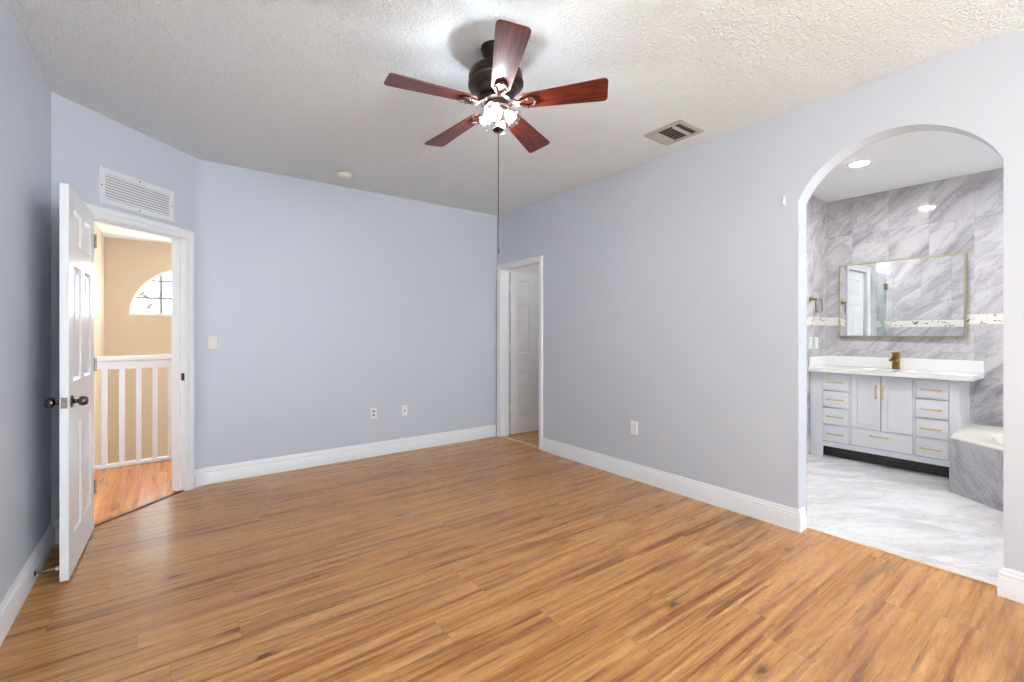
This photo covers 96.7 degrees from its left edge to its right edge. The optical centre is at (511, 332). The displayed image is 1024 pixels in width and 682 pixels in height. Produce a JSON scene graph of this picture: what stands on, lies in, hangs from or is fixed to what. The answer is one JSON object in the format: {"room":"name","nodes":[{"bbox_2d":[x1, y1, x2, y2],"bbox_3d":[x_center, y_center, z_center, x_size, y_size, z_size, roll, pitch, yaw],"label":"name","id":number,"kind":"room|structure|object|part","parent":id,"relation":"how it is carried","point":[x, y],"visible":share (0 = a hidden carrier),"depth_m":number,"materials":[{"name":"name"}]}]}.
{"room":"empty bedroom","nodes":[
{"label":"empty bedroom","id":0,"kind":"room"},
{"bbox_2d":[0,0,50,602],"bbox_3d":[-0.792,-0.085,-0.002,0.120,2.740,6.788,0,0,-37],"label":"wall","id":1,"kind":"structure","parent":0,"point":[25,94],"depth_m":2.20,"materials":[{"name":"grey paint"}]},
{"bbox_2d":[0,519,58,645],"bbox_3d":[-0.768,1.214,0.143,0.092,0.141,6.742,0,0,-37],"label":"baseboard","id":2,"kind":"structure","parent":1,"relation":"attached to","point":[11,604],"depth_m":2.20,"materials":[{"name":"white wood"}]},
{"bbox_2d":[34,566,58,575],"bbox_3d":[-2.408,1.233,2.356,0.094,0.026,0.026,0,0,-37],"label":"door stop","id":3,"kind":"object","parent":1,"relation":"attached to","point":[57,567],"visible":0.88,"depth_m":2.35,"materials":[{"name":"grey metal"}]},
{"bbox_3d":[-2.412,1.233,2.353,0.074,0.010,0.010,0,0,-37],"label":"rod","id":4,"kind":"part","parent":3,"relation":"part of","materials":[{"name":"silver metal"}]},
{"bbox_2d":[94,222,104,464],"bbox_3d":[-4.665,1.265,4.782,0.120,5.440,5.350,0,0,-37],"label":"wall","id":5,"kind":"structure","parent":0,"point":[99,253],"depth_m":6.34,"materials":[{"name":"beige paint"}]},
{"bbox_2d":[51,92,191,521],"bbox_3d":[-2.770,-0.085,3.259,0.120,2.740,1.015,0,0,8],"label":"wall","id":6,"kind":"structure","parent":0,"point":[83,139],"depth_m":2.96,"materials":[{"name":"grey paint"}]},
{"bbox_2d":[44,183,96,581],"bbox_3d":[-2.510,0.255,2.637,0.167,2.037,0.779,0,0,-35],"label":"door","id":7,"kind":"structure","parent":6,"relation":"in","point":[77,238],"depth_m":2.47,"materials":[{"name":"white paint"}]},
{"bbox_3d":[-2.369,0.362,2.351,0.066,0.064,0.064,0,0,-35],"label":"knob","id":8,"kind":"part","parent":7,"relation":"part of","materials":[{"name":"grey metal"}]},
{"bbox_3d":[-2.288,0.362,2.324,0.025,0.056,0.011,0,0,-35],"label":"latch plate","id":9,"kind":"part","parent":7,"relation":"part of","materials":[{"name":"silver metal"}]},
{"bbox_3d":[-2.287,0.362,2.410,0.066,0.064,0.064,0,0,-35],"label":"knob","id":10,"kind":"part","parent":7,"relation":"part of","materials":[{"name":"grey metal"}]},
{"bbox_2d":[98,165,173,222],"bbox_3d":[-2.698,-0.985,3.295,0.013,0.246,0.568,0,0,8],"label":"air vent","id":11,"kind":"object","parent":6,"relation":"in","point":[115,189],"visible":1,"depth_m":3.26,"materials":[{"name":"metal"}]},
{"bbox_2d":[84,202,193,490],"bbox_3d":[-2.761,0.224,3.322,0.159,2.122,0.912,0,0,8],"label":"door frame","id":12,"kind":"structure","parent":6,"relation":"attached to","point":[182,239],"depth_m":3.69,"materials":[{"name":"white wood"}]},
{"bbox_3d":[-2.670,0.360,3.692,0.028,0.060,0.004,0,0,8],"label":"strike plate","id":13,"kind":"part","parent":12,"relation":"part of","materials":[{"name":"grey metal"}]},
{"bbox_2d":[94,490,183,526],"bbox_3d":[-2.730,1.292,3.317,0.033,0.027,0.762,0,0,8],"label":"threshold","id":14,"kind":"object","parent":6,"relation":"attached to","point":[179,491],"depth_m":3.30,"materials":[{"name":"brown wood"}]},
{"bbox_2d":[105,237,171,462],"bbox_3d":[-5.114,1.265,7.877,3.120,5.440,0.140,0,0,-37],"label":"wall","id":15,"kind":"structure","parent":0,"point":[129,264],"depth_m":7.16,"materials":[{"name":"beige paint"}]},
{"bbox_2d":[129,270,171,315],"bbox_3d":[-5.389,-0.675,7.677,1.638,0.799,0.050,0,0,-37],"label":"window","id":16,"kind":"structure","parent":15,"relation":"in","point":[161,298],"depth_m":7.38,"materials":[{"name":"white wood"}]},
{"bbox_2d":[192,156,496,469],"bbox_3d":[-1.435,-0.085,4.769,3.318,2.740,0.180,0,0,-37],"label":"wall","id":17,"kind":"structure","parent":0,"point":[326,305],"depth_m":4.45,"materials":[{"name":"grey paint"}]},
{"bbox_2d":[208,336,217,348],"bbox_3d":[-2.555,0.085,3.884,0.071,0.116,0.009,0,0,-37],"label":"light switch","id":18,"kind":"object","parent":17,"relation":"attached to","point":[212,340],"visible":1,"depth_m":3.88,"materials":[{"name":"beige plastic"}]},
{"bbox_2d":[194,425,495,487],"bbox_3d":[-1.418,1.214,4.705,3.074,0.141,0.061,0,0,-37],"label":"baseboard","id":19,"kind":"structure","parent":17,"relation":"attached to","point":[234,471],"depth_m":4.45,"materials":[{"name":"white wood"}]},
{"bbox_2d":[370,408,376,418],"bbox_3d":[-1.437,0.838,4.725,0.065,0.111,0.008,0,0,-37],"label":"wall outlet","id":20,"kind":"object","parent":17,"relation":"attached to","point":[373,411],"visible":1,"depth_m":4.72,"materials":[{"name":"white plastic"}]},
{"bbox_2d":[401,405,407,415],"bbox_3d":[-1.160,0.845,4.926,0.071,0.114,0.016,0,0,-37],"label":"outlet","id":21,"kind":"object","parent":17,"relation":"attached to","point":[404,408],"visible":1,"depth_m":4.93,"materials":[{"name":"white plastic"}]},
{"bbox_2d":[0,430,1023,681],"bbox_3d":[1.186,1.345,2.710,6.850,0.120,8.810,0,0,-37],"label":"floor","id":22,"kind":"structure","parent":0,"point":[490,559],"depth_m":2.34,"materials":[{"name":"brown wood"}]},
{"bbox_2d":[94,354,171,469],"bbox_3d":[-3.112,0.753,4.894,2.480,1.060,0.091,0,0,-38],"label":"stair railing","id":23,"kind":"object","parent":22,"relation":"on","point":[104,363],"visible":0.2,"depth_m":4.43,"materials":[{"name":"white wood"}]},
{"bbox_3d":[-3.112,0.286,4.894,2.480,0.127,0.090,0,0,-38],"label":"rail","id":24,"kind":"part","parent":23,"relation":"part of","materials":[{"name":"white wood"}]},
{"bbox_3d":[-3.112,1.267,4.894,2.480,0.032,0.070,0,0,-38],"label":"rail","id":25,"kind":"part","parent":23,"relation":"part of","materials":[{"name":"white wood"}]},
{"bbox_2d":[810,371,969,479],"bbox_3d":[3.668,0.847,4.488,0.498,0.877,1.139,0,0,-37],"label":"vanity cabinet","id":26,"kind":"object","parent":22,"relation":"on","point":[906,423],"visible":0.94,"depth_m":4.30,"materials":[{"name":"white paint"}]},
{"bbox_3d":[3.298,1.030,4.632,0.018,0.168,0.226,0,0,-37],"label":"drawer","id":27,"kind":"part","parent":26,"relation":"part of","materials":[{"name":"white paint"}]},
{"bbox_3d":[3.298,0.857,4.632,0.018,0.170,0.226,0,0,-37],"label":"drawer","id":28,"kind":"part","parent":26,"relation":"part of","materials":[{"name":"white paint"}]},
{"bbox_3d":[3.298,0.682,4.632,0.018,0.168,0.226,0,0,-37],"label":"drawer","id":29,"kind":"part","parent":26,"relation":"part of","materials":[{"name":"white paint"}]},
{"bbox_3d":[3.298,0.506,4.632,0.018,0.172,0.226,0,0,-37],"label":"drawer","id":30,"kind":"part","parent":26,"relation":"part of","materials":[{"name":"white paint"}]},
{"bbox_3d":[3.447,0.679,4.433,0.018,0.519,0.233,0,0,-37],"label":"cabinet door","id":31,"kind":"part","parent":26,"relation":"part of","materials":[{"name":"white paint"}]},
{"bbox_3d":[3.477,0.570,4.352,0.030,0.135,0.011,0,0,-37],"label":"handle","id":32,"kind":"part","parent":26,"relation":"part of","materials":[{"name":"gold metal"}]},
{"bbox_3d":[3.518,1.029,4.339,0.018,0.170,0.468,0,0,-37],"label":"drawer","id":33,"kind":"part","parent":26,"relation":"part of","materials":[{"name":"white paint"}]},
{"bbox_2d":[808,355,983,380],"bbox_3d":[3.692,0.382,4.449,0.508,0.250,1.232,0,0,-37],"label":"countertop","id":34,"kind":"structure","parent":26,"relation":"on","point":[960,370],"depth_m":4.42,"materials":[{"name":"white stone"}]},
{"bbox_2d":[889,352,899,368],"bbox_3d":[3.773,0.280,4.490,0.164,0.170,0.060,0,0,-37],"label":"faucet","id":35,"kind":"object","parent":34,"relation":"on","point":[895,359],"visible":1,"depth_m":4.50,"materials":[{"name":"gold metal"}]},
{"bbox_3d":[3.751,0.268,4.473,0.108,0.042,0.052,0,0,-37],"label":"spout","id":36,"kind":"part","parent":35,"relation":"part of","materials":[{"name":"gold metal"}]},
{"bbox_3d":[3.589,0.679,4.243,0.018,0.519,0.229,0,0,-37],"label":"cabinet door","id":37,"kind":"part","parent":26,"relation":"part of","materials":[{"name":"white paint"}]},
{"bbox_3d":[3.714,1.036,4.037,0.030,0.011,0.145,0,0,-37],"label":"handle","id":38,"kind":"part","parent":26,"relation":"part of","materials":[{"name":"gold metal"}]},
{"bbox_3d":[3.714,0.685,4.037,0.030,0.011,0.145,0,0,-37],"label":"handle","id":39,"kind":"part","parent":26,"relation":"part of","materials":[{"name":"gold metal"}]},
{"bbox_3d":[3.736,1.030,4.047,0.018,0.168,0.218,0,0,-37],"label":"drawer","id":40,"kind":"part","parent":26,"relation":"part of","materials":[{"name":"white paint"}]},
{"bbox_3d":[3.736,0.857,4.047,0.018,0.170,0.218,0,0,-37],"label":"drawer","id":41,"kind":"part","parent":26,"relation":"part of","materials":[{"name":"white paint"}]},
{"bbox_3d":[3.736,0.682,4.047,0.018,0.168,0.218,0,0,-37],"label":"drawer","id":42,"kind":"part","parent":26,"relation":"part of","materials":[{"name":"white paint"}]},
{"bbox_3d":[3.736,0.506,4.047,0.018,0.172,0.218,0,0,-37],"label":"drawer","id":43,"kind":"part","parent":26,"relation":"part of","materials":[{"name":"white paint"}]},
{"bbox_2d":[950,423,1002,511],"bbox_3d":[4.163,1.059,2.887,1.625,0.452,2.009,0,0,-37],"label":"bathtub","id":44,"kind":"object","parent":22,"relation":"on","point":[976,450],"visible":0.58,"depth_m":3.49,"materials":[{"name":"grey stone"}]},
{"bbox_2d":[950,423,1002,450],"bbox_3d":[4.163,1.019,2.887,1.625,0.372,2.009,0,0,-37],"label":"basin","id":45,"kind":"object","parent":44,"relation":"in","point":[973,437],"depth_m":3.64,"materials":[{"name":"white ceramic"}]},
{"bbox_2d":[6,0,1023,243],"bbox_3d":[0.074,-1.515,4.132,6.920,0.120,12.360,0,0,-37],"label":"ceiling","id":46,"kind":"structure","parent":0,"point":[291,88],"depth_m":2.58,"materials":[{"name":"white paint"}]},
{"bbox_2d":[337,172,351,179],"bbox_3d":[-1.541,-1.434,4.185,0.132,0.042,0.132,0,0,-37],"label":"smoke detector","id":47,"kind":"object","parent":46,"relation":"attached to","point":[341,175],"visible":1,"depth_m":4.15,"materials":[{"name":"beige plastic"}]},
{"bbox_2d":[384,19,607,253],"bbox_3d":[-0.060,-0.926,2.340,1.080,1.056,1.033,0,0,27],"label":"ceiling fan","id":48,"kind":"object","parent":46,"relation":"hanging from","point":[495,79],"visible":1,"depth_m":2.24,"materials":[{"name":"brown wood"}]},
{"bbox_3d":[-0.375,-1.148,2.155,0.435,0.026,0.143,0,0,-27],"label":"blade","id":49,"kind":"part","parent":48,"relation":"part of","materials":[{"name":"brown wood"}]},
{"bbox_3d":[-0.314,-1.126,2.543,0.142,0.035,0.435,1,-6,-45],"label":"blade","id":50,"kind":"part","parent":48,"relation":"part of","materials":[{"name":"brown wood"}]},
{"bbox_3d":[-0.140,-1.082,2.317,0.041,0.044,0.043,0,-5,-37],"label":"bulb","id":51,"kind":"part","parent":48,"relation":"part of","materials":[{"name":"white glass"}]},
{"bbox_3d":[-0.088,-1.091,2.236,0.043,0.044,0.041,0,-5,-37],"label":"bulb","id":52,"kind":"part","parent":48,"relation":"part of","materials":[{"name":"white glass"}]},
{"bbox_3d":[-0.069,-0.716,2.297,0.004,0.582,0.004,0,0,30],"label":"pull chain","id":53,"kind":"part","parent":48,"relation":"part of","materials":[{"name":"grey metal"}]},
{"bbox_3d":[-0.006,-1.091,2.288,0.041,0.044,0.043,0,-5,-37],"label":"bulb","id":54,"kind":"part","parent":48,"relation":"part of","materials":[{"name":"white glass"}]},
{"bbox_3d":[-0.024,-1.180,1.977,0.142,0.035,0.435,-2,-4,-9],"label":"blade","id":55,"kind":"part","parent":48,"relation":"part of","materials":[{"name":"brown wood"}]},
{"bbox_3d":[0.075,-1.142,2.606,0.142,0.035,0.435,-5,-4,27],"label":"blade","id":56,"kind":"part","parent":48,"relation":"part of","materials":[{"name":"brown wood"}]},
{"bbox_3d":[0.254,-1.175,2.256,0.435,0.035,0.142,-4,-4,9],"label":"blade","id":57,"kind":"part","parent":48,"relation":"part of","materials":[{"name":"brown wood"}]},
{"bbox_2d":[644,120,703,145],"bbox_3d":[1.175,-1.446,3.315,0.288,0.018,0.310,0,0,-37],"label":"ceiling vent","id":58,"kind":"object","parent":46,"relation":"in","point":[679,130],"visible":1,"depth_m":3.31,"materials":[{"name":"metal"}]},
{"bbox_2d":[846,159,872,167],"bbox_3d":[2.981,-1.450,3.908,0.184,0.008,0.184,0,0,-37],"label":"recessed light","id":59,"kind":"object","parent":46,"relation":"in","point":[858,163],"visible":1,"depth_m":3.90,"materials":[{"name":"white plastic"}]},
{"bbox_2d":[509,265,538,273],"bbox_3d":[0.517,-0.085,6.453,1.825,2.740,0.100,0,0,-37],"label":"wall","id":60,"kind":"structure","parent":0,"point":[532,269],"depth_m":6.18,"materials":[{"name":"white paint"}]},
{"bbox_2d":[497,27,1023,572],"bbox_3d":[2.131,-0.085,2.679,0.125,2.740,7.565,0,0,-37],"label":"wall","id":61,"kind":"structure","parent":0,"point":[674,284],"depth_m":3.33,"materials":[{"name":"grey paint"}]},
{"bbox_2d":[497,255,542,449],"bbox_3d":[0.124,0.223,5.336,0.144,2.125,0.855,0,0,-37],"label":"door frame","id":62,"kind":"structure","parent":61,"relation":"attached to","point":[503,269],"depth_m":5.60,"materials":[{"name":"white wood"}]},
{"bbox_2d":[503,436,538,447],"bbox_3d":[0.105,1.291,5.325,0.038,0.028,0.690,0,0,-37],"label":"trim","id":63,"kind":"structure","parent":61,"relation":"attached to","point":[503,436],"depth_m":5.30,"materials":[{"name":"brown wood"}]},
{"bbox_2d":[509,272,538,433],"bbox_3d":[0.272,0.256,5.877,0.732,2.037,0.102,0,0,-36],"label":"door","id":64,"kind":"structure","parent":61,"relation":"in","point":[523,287],"depth_m":5.81,"materials":[{"name":"white paint"}]},
{"bbox_2d":[631,421,637,434],"bbox_3d":[1.067,0.837,3.985,0.008,0.116,0.075,0,0,-37],"label":"wall outlet","id":65,"kind":"object","parent":61,"relation":"attached to","point":[634,425],"visible":1,"depth_m":3.98,"materials":[{"name":"white plastic"}]},
{"bbox_2d":[542,438,806,532],"bbox_3d":[1.126,1.214,3.964,0.098,0.141,2.540,0,0,-37],"label":"baseboard","id":66,"kind":"structure","parent":61,"relation":"attached to","point":[777,514],"depth_m":3.54,"materials":[{"name":"white wood"}]},
{"bbox_2d":[782,196,785,205],"bbox_3d":[1.791,-0.870,3.003,0.032,0.064,0.018,0,0,-37],"label":"wall hook","id":67,"kind":"object","parent":61,"relation":"attached to","point":[784,197],"visible":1,"depth_m":3.00,"materials":[{"name":"white plastic"}]},
{"bbox_2d":[807,527,996,586],"bbox_3d":[2.199,1.291,2.638,0.020,0.028,0.904,0,0,-37],"label":"trim","id":68,"kind":"structure","parent":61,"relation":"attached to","point":[809,528],"depth_m":2.57,"materials":[{"name":"brown wood"}]},
{"bbox_2d":[997,565,1023,603],"bbox_3d":[3.356,1.214,0.994,0.098,0.141,3.150,0,0,-37],"label":"baseboard","id":69,"kind":"structure","parent":61,"relation":"attached to","point":[1010,583],"depth_m":2.19,"materials":[{"name":"white wood"}]},
{"bbox_2d":[807,196,826,454],"bbox_3d":[2.843,-0.085,4.658,1.620,2.740,0.120,0,0,-37],"label":"wall","id":70,"kind":"structure","parent":0,"point":[816,208],"depth_m":4.92,"materials":[{"name":"grey stone"}]},
{"bbox_2d":[808,337,811,348],"bbox_3d":[3.158,0.110,4.813,0.084,0.124,0.009,0,0,-37],"label":"switch","id":71,"kind":"object","parent":70,"relation":"attached to","point":[809,338],"visible":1,"depth_m":4.80,"materials":[{"name":"white plastic"}]},
{"bbox_2d":[809,297,822,312],"bbox_3d":[3.243,-0.293,4.849,0.221,0.165,0.054,0,0,-37],"label":"towel ring","id":72,"kind":"object","parent":70,"relation":"attached to","point":[810,298],"visible":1,"depth_m":4.81,"materials":[{"name":"gold metal"}]},
{"bbox_2d":[815,337,817,348],"bbox_3d":[3.285,0.113,4.909,0.084,0.124,0.008,0,0,-37],"label":"outlet","id":73,"kind":"object","parent":70,"relation":"attached to","point":[816,338],"visible":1,"depth_m":4.90,"materials":[{"name":"white plastic"}]},
{"bbox_2d":[806,130,934,513],"bbox_3d":[2.202,-0.085,2.697,0.010,2.740,4.310,0,0,-37],"label":"wall","id":74,"kind":"structure","parent":0,"point":[926,130],"depth_m":3.03,"materials":[{"name":"grey paint"}]},
{"bbox_2d":[827,168,1002,426],"bbox_3d":[4.523,-0.085,3.870,0.120,2.740,3.398,0,0,-37],"label":"wall","id":75,"kind":"structure","parent":0,"point":[960,214],"depth_m":4.34,"materials":[{"name":"grey stone"}]},
{"bbox_2d":[839,252,966,337],"bbox_3d":[3.880,-0.345,4.584,0.030,0.782,1.000,0,0,-36],"label":"wall mirror","id":76,"kind":"object","parent":75,"relation":"attached to","point":[926,296],"visible":1,"depth_m":4.53,"materials":[{"name":"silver metal"}]},
{"bbox_2d":[827,355,983,372],"bbox_3d":[3.888,0.311,4.595,0.020,0.108,1.232,0,0,-37],"label":"backsplash","id":77,"kind":"structure","parent":75,"relation":"attached to","point":[876,362],"depth_m":4.48,"materials":[{"name":"white stone"}]},
{"bbox_3d":[4.457,-0.085,1.771,2.505,2.740,0.120,0,0,-37],"label":"wall","id":78,"kind":"structure","parent":0,"visible":0},
{"bbox_2d":[807,314,1002,325],"bbox_3d":[3.170,-0.122,3.493,2.494,0.090,4.180,0,0,-37],"label":"trim","id":79,"kind":"structure","parent":78,"relation":"attached to","point":[971,318],"depth_m":4.17,"materials":[{"name":"white stone"}]}
]}

